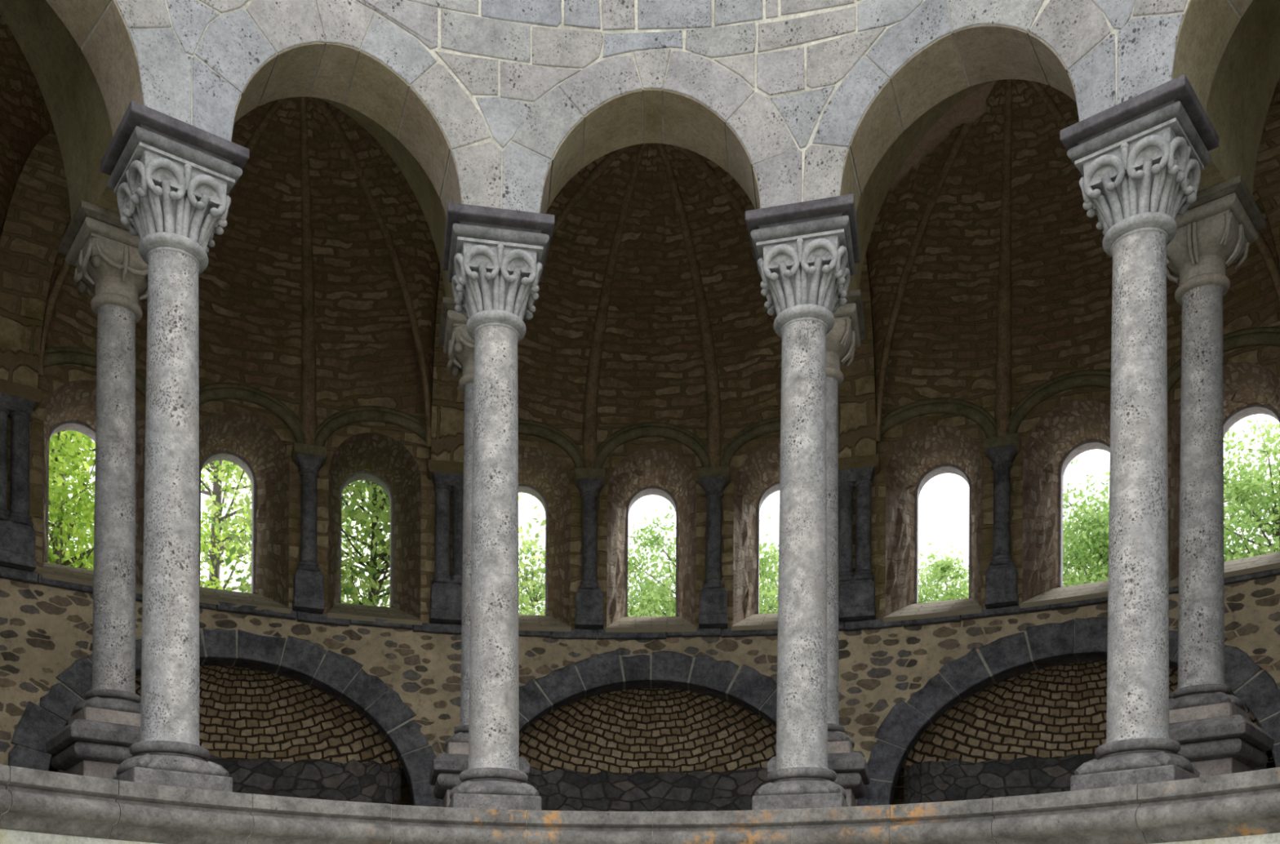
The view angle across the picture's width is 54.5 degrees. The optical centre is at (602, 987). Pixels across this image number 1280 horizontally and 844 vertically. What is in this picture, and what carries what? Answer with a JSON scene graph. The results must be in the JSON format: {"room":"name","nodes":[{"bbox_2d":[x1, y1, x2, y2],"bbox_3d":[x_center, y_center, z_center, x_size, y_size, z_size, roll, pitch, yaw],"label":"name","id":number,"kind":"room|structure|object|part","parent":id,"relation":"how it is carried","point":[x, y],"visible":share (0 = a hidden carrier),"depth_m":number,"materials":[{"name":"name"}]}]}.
{"room":"stone church rotunda","nodes":[
{"label":"stone church rotunda","id":0,"kind":"room"},
{"bbox_2d":[0,0,1279,297],"bbox_3d":[0.295,-6.421,7.674,11.082,2.739,4.614,0,0,2],"label":"wall","id":1,"kind":"structure","parent":0,"point":[496,104],"depth_m":8.06,"materials":[{"name":"stone"}]},
{"bbox_2d":[0,130,71,388],"bbox_3d":[-4.544,-6.302,10.231,0.450,2.150,3.650,1,0,-36],"label":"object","id":2,"kind":"structure","parent":1,"relation":"attached to","point":[37,213],"depth_m":10.95,"materials":[{"name":"brown stone"}]},
{"bbox_2d":[430,264,464,462],"bbox_3d":[-1.306,-6.277,11.627,0.450,2.150,3.650,0,0,-10],"label":"trim","id":3,"kind":"structure","parent":1,"relation":"attached to","point":[447,399],"depth_m":12.97,"materials":[{"name":"brown stone"}]},
{"bbox_2d":[837,250,876,457],"bbox_3d":[2.218,-6.258,11.480,0.450,2.150,3.650,0,0,15],"label":"trim","id":4,"kind":"structure","parent":1,"relation":"attached to","point":[856,396],"depth_m":12.77,"materials":[{"name":"brown stone"}]},
{"bbox_2d":[1253,101,1279,263],"bbox_3d":[5.329,-6.248,9.818,0.450,2.150,3.650,0,0,41],"label":"trim","id":5,"kind":"structure","parent":1,"relation":"attached to","point":[1267,172],"depth_m":10.01,"materials":[{"name":"stone"}]},
{"bbox_2d":[0,575,1279,811],"bbox_3d":[0.427,-2.474,11.368,18.431,2.737,6.719,0,0,2],"label":"wall","id":6,"kind":"structure","parent":0,"point":[644,749],"depth_m":13.41,"materials":[{"name":"stone"}]},
{"bbox_2d":[0,764,1279,843],"bbox_3d":[0.233,-0.983,6.899,7.878,0.319,2.556,0,0,2],"label":"stone ledge","id":7,"kind":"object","parent":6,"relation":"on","point":[1246,803],"depth_m":7.34,"materials":[{"name":"stone"}]},
{"bbox_2d":[0,565,1279,639],"bbox_3d":[0.412,-3.838,10.800,17.605,0.105,5.598,0,0,2],"label":"trim","id":8,"kind":"structure","parent":6,"relation":"attached to","point":[6,573],"depth_m":12.92,"materials":[{"name":"grey stone"}]},
{"bbox_2d":[0,378,42,572],"bbox_3d":[-5.527,-4.751,11.554,0.520,1.660,0.280,1,0,-36],"label":"colonnette","id":9,"kind":"object","parent":8,"relation":"on","point":[18,402],"visible":1,"depth_m":11.52,"materials":[{"name":"grey stone"}]},
{"bbox_2d":[426,459,463,625],"bbox_3d":[-1.614,-4.721,13.241,0.520,1.660,0.280,0,0,-10],"label":"colonnette","id":10,"kind":"object","parent":8,"relation":"on","point":[446,477],"visible":0.76,"depth_m":13.14,"materials":[{"name":"grey stone"}]},
{"bbox_2d":[838,453,879,623],"bbox_3d":[2.643,-4.697,13.063,0.520,1.660,0.280,0,0,15],"label":"colonnette","id":11,"kind":"object","parent":8,"relation":"on","point":[856,590],"visible":0.84,"depth_m":12.97,"materials":[{"name":"grey stone"}]},
{"bbox_2d":[0,14,1279,468],"bbox_3d":[0.556,-6.340,8.838,15.919,1.632,10.255,0,0,28],"label":"ceiling","id":12,"kind":"structure","parent":0,"point":[989,271],"depth_m":11.97,"materials":[{"name":"brown stone"}]},
{"bbox_2d":[0,829,1279,843],"bbox_3d":[0.227,0.430,6.925,7.856,2.510,2.468,0,0,2],"label":"wall","id":13,"kind":"structure","parent":0,"point":[6,837],"depth_m":6.75,"materials":[{"name":"beige stone"}]},
{"bbox_2d":[7,321,1279,805],"bbox_3d":[0.433,-2.968,11.436,19.911,9.350,6.850,0,0,2],"label":"wall","id":14,"kind":"structure","parent":0,"point":[1062,421],"depth_m":13.31,"materials":[{"name":"brown stone"}]},
{"bbox_2d":[42,346,146,594],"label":"window","id":15,"kind":"structure","parent":14,"relation":"in","point":[58,355],"depth_m":12.19,"materials":[{"name":"stone"}]},
{"bbox_3d":[-5.245,-4.169,12.607,0.986,0.600,1.424,0,0,-31],"label":"sloping sill","id":16,"kind":"part","parent":15,"relation":"part of","materials":[{"name":"stone"}]},
{"bbox_3d":[-4.941,-5.895,12.031,1.474,0.580,0.136,0,0,-32],"label":"arch moulding","id":17,"kind":"part","parent":15,"relation":"part of","materials":[{"name":"brown stone"}]},
{"bbox_2d":[7,627,443,807],"bbox_3d":[-3.745,-2.782,12.728,4.391,1.743,0.616,0,0,-24],"label":"arch","id":18,"kind":"object","parent":14,"relation":"attached to","point":[338,676],"visible":0.73,"depth_m":12.89,"materials":[{"name":"grey stone"}]},
{"bbox_2d":[199,382,305,613],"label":"window","id":19,"kind":"structure","parent":14,"relation":"in","point":[207,393],"depth_m":12.85,"materials":[{"name":"stone"}]},
{"bbox_3d":[-3.953,-4.159,13.276,0.986,0.600,1.424,0,0,-23],"label":"sloping sill","id":20,"kind":"part","parent":19,"relation":"part of","materials":[{"name":"stone"}]},
{"bbox_3d":[-3.686,-5.885,12.688,1.376,0.579,0.136,0,0,-23],"label":"arch moulding","id":21,"kind":"part","parent":19,"relation":"part of","materials":[{"name":"brown stone"}]},
{"bbox_2d":[291,442,327,613],"bbox_3d":[-3.042,-4.731,12.856,0.340,1.660,0.290,0,0,-19],"label":"colonnette","id":22,"kind":"object","parent":14,"relation":"attached to","point":[308,580],"visible":1,"depth_m":12.78,"materials":[{"name":"grey stone"}]},
{"bbox_2d":[314,405,426,625],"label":"window","id":23,"kind":"structure","parent":14,"relation":"in","point":[340,419],"depth_m":13.20,"materials":[{"name":"stone"}]},
{"bbox_3d":[-2.347,-5.874,13.151,1.468,0.578,0.141,0,0,-15],"label":"arch moulding","id":24,"kind":"part","parent":23,"relation":"part of","materials":[{"name":"brown stone"}]},
{"bbox_3d":[-2.580,-4.149,13.756,0.986,0.600,1.424,0,0,-15],"label":"sloping sill","id":25,"kind":"part","parent":23,"relation":"part of","materials":[{"name":"stone"}]},
{"bbox_2d":[518,418,585,631],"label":"window","id":26,"kind":"structure","parent":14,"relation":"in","point":[526,427],"depth_m":13.46,"materials":[{"name":"stone"}]},
{"bbox_3d":[-0.816,-4.137,14.047,1.002,0.600,1.519,0,0,2],"label":"sloping sill","id":27,"kind":"part","parent":26,"relation":"part of","materials":[{"name":"stone"}]},
{"bbox_3d":[-0.883,-5.864,13.423,1.468,0.576,0.138,0,0,-6],"label":"arch moulding","id":28,"kind":"part","parent":26,"relation":"part of","materials":[{"name":"brown stone"}]},
{"bbox_2d":[573,467,606,631],"bbox_3d":[-0.142,-4.712,13.392,0.340,1.660,0.290,0,0,-2],"label":"colonnette","id":29,"kind":"object","parent":14,"relation":"attached to","point":[589,482],"visible":1,"depth_m":13.30,"materials":[{"name":"grey stone"}]},
{"bbox_2d":[519,649,777,733],"bbox_3d":[0.521,-2.771,13.521,4.451,1.778,0.613,0,0,2],"label":"arch","id":30,"kind":"object","parent":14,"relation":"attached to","point":[753,691],"visible":0.44,"depth_m":13.44,"materials":[{"name":"grey stone"}]},
{"bbox_2d":[593,422,710,632],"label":"window","id":31,"kind":"structure","parent":14,"relation":"in","point":[626,624],"depth_m":13.47,"materials":[{"name":"stone"}]},
{"bbox_3d":[0.551,-4.129,14.108,0.986,0.600,1.424,0,0,2],"label":"sloping sill","id":32,"kind":"part","parent":31,"relation":"part of","materials":[{"name":"stone"}]},
{"bbox_3d":[0.534,-5.857,13.468,1.375,0.578,0.137,0,0,2],"label":"arch moulding","id":33,"kind":"part","parent":31,"relation":"part of","materials":[{"name":"brown stone"}]},
{"bbox_2d":[697,466,729,628],"bbox_3d":[1.189,-4.704,13.336,0.340,1.660,0.290,0,0,6],"label":"colonnette","id":34,"kind":"object","parent":14,"relation":"attached to","point":[713,597],"visible":1,"depth_m":13.25,"materials":[{"name":"grey stone"}]},
{"bbox_2d":[719,416,780,631],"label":"window","id":35,"kind":"structure","parent":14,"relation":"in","point":[757,621],"depth_m":13.37,"materials":[{"name":"stone"}]},
{"bbox_3d":[1.941,-5.850,13.302,1.474,0.580,0.139,0,0,11],"label":"arch moulding","id":36,"kind":"part","parent":35,"relation":"part of","materials":[{"name":"brown stone"}]},
{"bbox_3d":[1.909,-4.122,13.933,1.002,0.600,1.519,0,0,2],"label":"sloping sill","id":37,"kind":"part","parent":35,"relation":"part of","materials":[{"name":"stone"}]},
{"bbox_2d":[880,397,996,622],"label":"window","id":38,"kind":"structure","parent":14,"relation":"in","point":[917,611],"depth_m":12.99,"materials":[{"name":"stone"}]},
{"bbox_3d":[3.642,-4.115,13.496,0.986,0.600,1.424,0,0,20],"label":"sloping sill","id":39,"kind":"part","parent":38,"relation":"part of","materials":[{"name":"stone"}]},
{"bbox_3d":[3.379,-5.844,12.910,1.474,0.580,0.138,0,0,20],"label":"arch moulding","id":40,"kind":"part","parent":38,"relation":"part of","materials":[{"name":"brown stone"}]},
{"bbox_2d":[982,433,1021,608],"bbox_3d":[4.034,-4.692,12.560,0.340,1.660,0.290,0,0,24],"label":"colonnette","id":41,"kind":"object","parent":14,"relation":"attached to","point":[1002,575],"visible":1,"depth_m":12.48,"materials":[{"name":"grey stone"}]},
{"bbox_2d":[1006,369,1111,608],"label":"window","id":42,"kind":"structure","parent":14,"relation":"in","point":[1099,378],"depth_m":12.52,"materials":[{"name":"stone"}]},
{"bbox_3d":[4.675,-5.839,12.339,1.375,0.579,0.135,0,0,28],"label":"arch moulding","id":43,"kind":"part","parent":42,"relation":"part of","materials":[{"name":"brown stone"}]},
{"bbox_3d":[4.971,-4.110,12.903,0.986,0.600,1.424,0,0,28],"label":"sloping sill","id":44,"kind":"part","parent":42,"relation":"part of","materials":[{"name":"stone"}]},
{"bbox_2d":[856,617,1279,806],"bbox_3d":[4.692,-2.765,12.383,4.412,1.802,0.614,0,0,28],"label":"arch","id":45,"kind":"object","parent":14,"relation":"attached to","point":[1044,646],"visible":0.72,"depth_m":12.63,"materials":[{"name":"grey stone"}]},
{"bbox_2d":[1167,326,1279,587],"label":"window","id":46,"kind":"structure","parent":14,"relation":"in","point":[1265,335],"depth_m":11.63,"materials":[{"name":"stone"}]},
{"bbox_3d":[5.872,-5.835,11.582,1.468,0.578,0.138,0,0,37],"label":"arch moulding","id":47,"kind":"part","parent":46,"relation":"part of","materials":[{"name":"brown stone"}]},
{"bbox_3d":[6.203,-4.107,12.128,0.986,0.600,1.424,0,0,36],"label":"sloping sill","id":48,"kind":"part","parent":46,"relation":"part of","materials":[{"name":"stone"}]},
{"label":"floor","id":49,"kind":"structure","parent":0,"visible":0},
{"bbox_2d":[45,200,148,778],"bbox_3d":[-3.375,-3.163,8.592,0.726,4.021,0.726,1,0,-36],"label":"column","id":50,"kind":"structure","parent":49,"relation":"on","point":[100,731],"depth_m":8.47,"materials":[{"name":"grey stone"}]},
{"bbox_3d":[-3.382,-1.962,8.586,0.376,0.029,0.376,1,0,-36],"label":"hollow moulding","id":51,"kind":"part","parent":50,"relation":"part of","materials":[{"name":"stone"}]},
{"bbox_2d":[100,100,249,791],"bbox_3d":[-2.623,-3.111,7.564,0.694,3.915,0.670,1,0,-36],"label":"column","id":52,"kind":"structure","parent":49,"relation":"on","point":[172,180],"depth_m":7.42,"materials":[{"name":"stone"}]},
{"bbox_3d":[-2.633,-1.382,7.555,0.464,0.037,0.464,1,0,-36],"label":"hollow moulding","id":53,"kind":"part","parent":52,"relation":"part of","materials":[{"name":"stone"}]},
{"bbox_2d":[428,297,530,807],"bbox_3d":[-0.958,-3.145,9.634,0.726,4.021,0.726,0,0,-10],"label":"column","id":54,"kind":"structure","parent":49,"relation":"on","point":[446,767],"depth_m":9.52,"materials":[{"name":"grey stone"}]},
{"bbox_2d":[442,202,555,810],"bbox_3d":[-0.727,-3.096,8.381,0.694,3.915,0.670,0,0,-10],"label":"column","id":55,"kind":"structure","parent":49,"relation":"on","point":[494,259],"depth_m":8.23,"materials":[{"name":"grey stone"}]},
{"bbox_3d":[-0.737,-1.367,8.373,0.464,0.037,0.464,0,0,-10],"label":"hollow moulding","id":56,"kind":"part","parent":55,"relation":"part of","materials":[{"name":"stone"}]},
{"bbox_2d":[745,193,860,809],"bbox_3d":[1.336,-3.085,8.295,0.694,3.915,0.670,0,0,15],"label":"column","id":57,"kind":"structure","parent":49,"relation":"on","point":[806,253],"depth_m":8.14,"materials":[{"name":"grey stone"}]},
{"bbox_3d":[1.327,-1.356,8.287,0.464,0.037,0.464,0,0,15],"label":"hollow moulding","id":58,"kind":"part","parent":57,"relation":"part of","materials":[{"name":"stone"}]},
{"bbox_2d":[766,289,871,806],"bbox_3d":[1.672,-3.130,9.524,0.726,4.021,0.726,0,0,15],"label":"column","id":59,"kind":"structure","parent":49,"relation":"on","point":[851,768],"depth_m":9.40,"materials":[{"name":"grey stone"}]},
{"bbox_2d":[1059,74,1218,791],"bbox_3d":[3.158,-3.080,7.322,0.694,3.915,0.670,0,0,41],"label":"column","id":60,"kind":"structure","parent":49,"relation":"on","point":[1142,157],"depth_m":7.18,"materials":[{"name":"grey stone"}]},
{"bbox_3d":[3.148,-1.351,7.314,0.464,0.037,0.464,0,0,41],"label":"hollow moulding","id":61,"kind":"part","parent":60,"relation":"part of","materials":[{"name":"stone"}]},
{"bbox_2d":[1166,175,1274,777],"bbox_3d":[3.993,-3.123,8.284,0.726,4.021,0.726,0,0,41],"label":"column","id":62,"kind":"structure","parent":49,"relation":"on","point":[1213,728],"depth_m":8.16,"materials":[{"name":"grey stone"}]},
{"bbox_3d":[3.986,-1.922,8.279,0.376,0.029,0.376,0,0,41],"label":"hollow moulding","id":63,"kind":"part","parent":62,"relation":"part of","materials":[{"name":"stone"}]},
{"bbox_3d":[0.610,1.882,16.284,120.000,0.300,115.000,0,0,2],"label":"ground","id":64,"kind":"structure","parent":0,"visible":0},
{"bbox_2d":[48,430,236,570],"bbox_3d":[-7.541,-4.820,17.274,5.259,13.023,5.446,0,0,0],"label":"tree","id":65,"kind":"object","parent":64,"relation":"on","point":[64,452],"visible":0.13,"depth_m":16.06,"materials":[{"name":"green plant"}]},
{"bbox_2d":[74,460,252,591],"bbox_3d":[-7.636,-7.150,24.083,5.872,17.748,5.986,0,0,2],"label":"tree","id":66,"kind":"object","parent":64,"relation":"on","point":[215,535],"visible":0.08,"depth_m":23.80,"materials":[{"name":"green plant"}]},
{"bbox_2d":[200,462,545,615],"bbox_3d":[-2.852,-3.871,15.934,5.837,11.166,4.729,1,0,-34],"label":"tree","id":67,"kind":"object","parent":64,"relation":"on","point":[378,503],"visible":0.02,"depth_m":15.42,"materials":[{"name":"green plant"}]},
{"bbox_2d":[518,513,545,615],"bbox_3d":[-1.135,-3.426,21.873,3.240,10.351,3.916,0,0,30],"label":"tree","id":68,"kind":"object","parent":64,"relation":"on","point":[535,598],"visible":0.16,"depth_m":21.74,"materials":[{"name":"green plant"}]},
{"bbox_2d":[627,502,778,616],"bbox_3d":[2.847,-6.414,36.121,8.886,16.514,9.239,0,0,25],"label":"tree","id":69,"kind":"object","parent":64,"relation":"on","point":[653,596],"visible":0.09,"depth_m":34.87,"materials":[{"name":"green plant"}]},
{"bbox_2d":[918,535,968,603],"bbox_3d":[14.569,-8.488,52.091,10.043,20.947,12.129,0,0,-20],"label":"tree","id":70,"kind":"object","parent":64,"relation":"on","point":[942,569],"visible":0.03,"depth_m":49.83,"materials":[{"name":"green plant"}]},
{"bbox_2d":[1062,457,1226,586],"bbox_3d":[15.487,-7.085,37.990,8.021,18.014,7.988,0,0,30],"label":"tree","id":71,"kind":"object","parent":64,"relation":"on","point":[1080,557],"visible":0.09,"depth_m":36.70,"materials":[{"name":"green plant"}]},
{"bbox_2d":[1223,414,1279,561],"bbox_3d":[15.412,-5.594,27.984,7.792,14.936,7.243,0,0,-31],"label":"tree","id":72,"kind":"object","parent":64,"relation":"on","point":[1242,492],"visible":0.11,"depth_m":27.01,"materials":[{"name":"green plant"}]}
]}

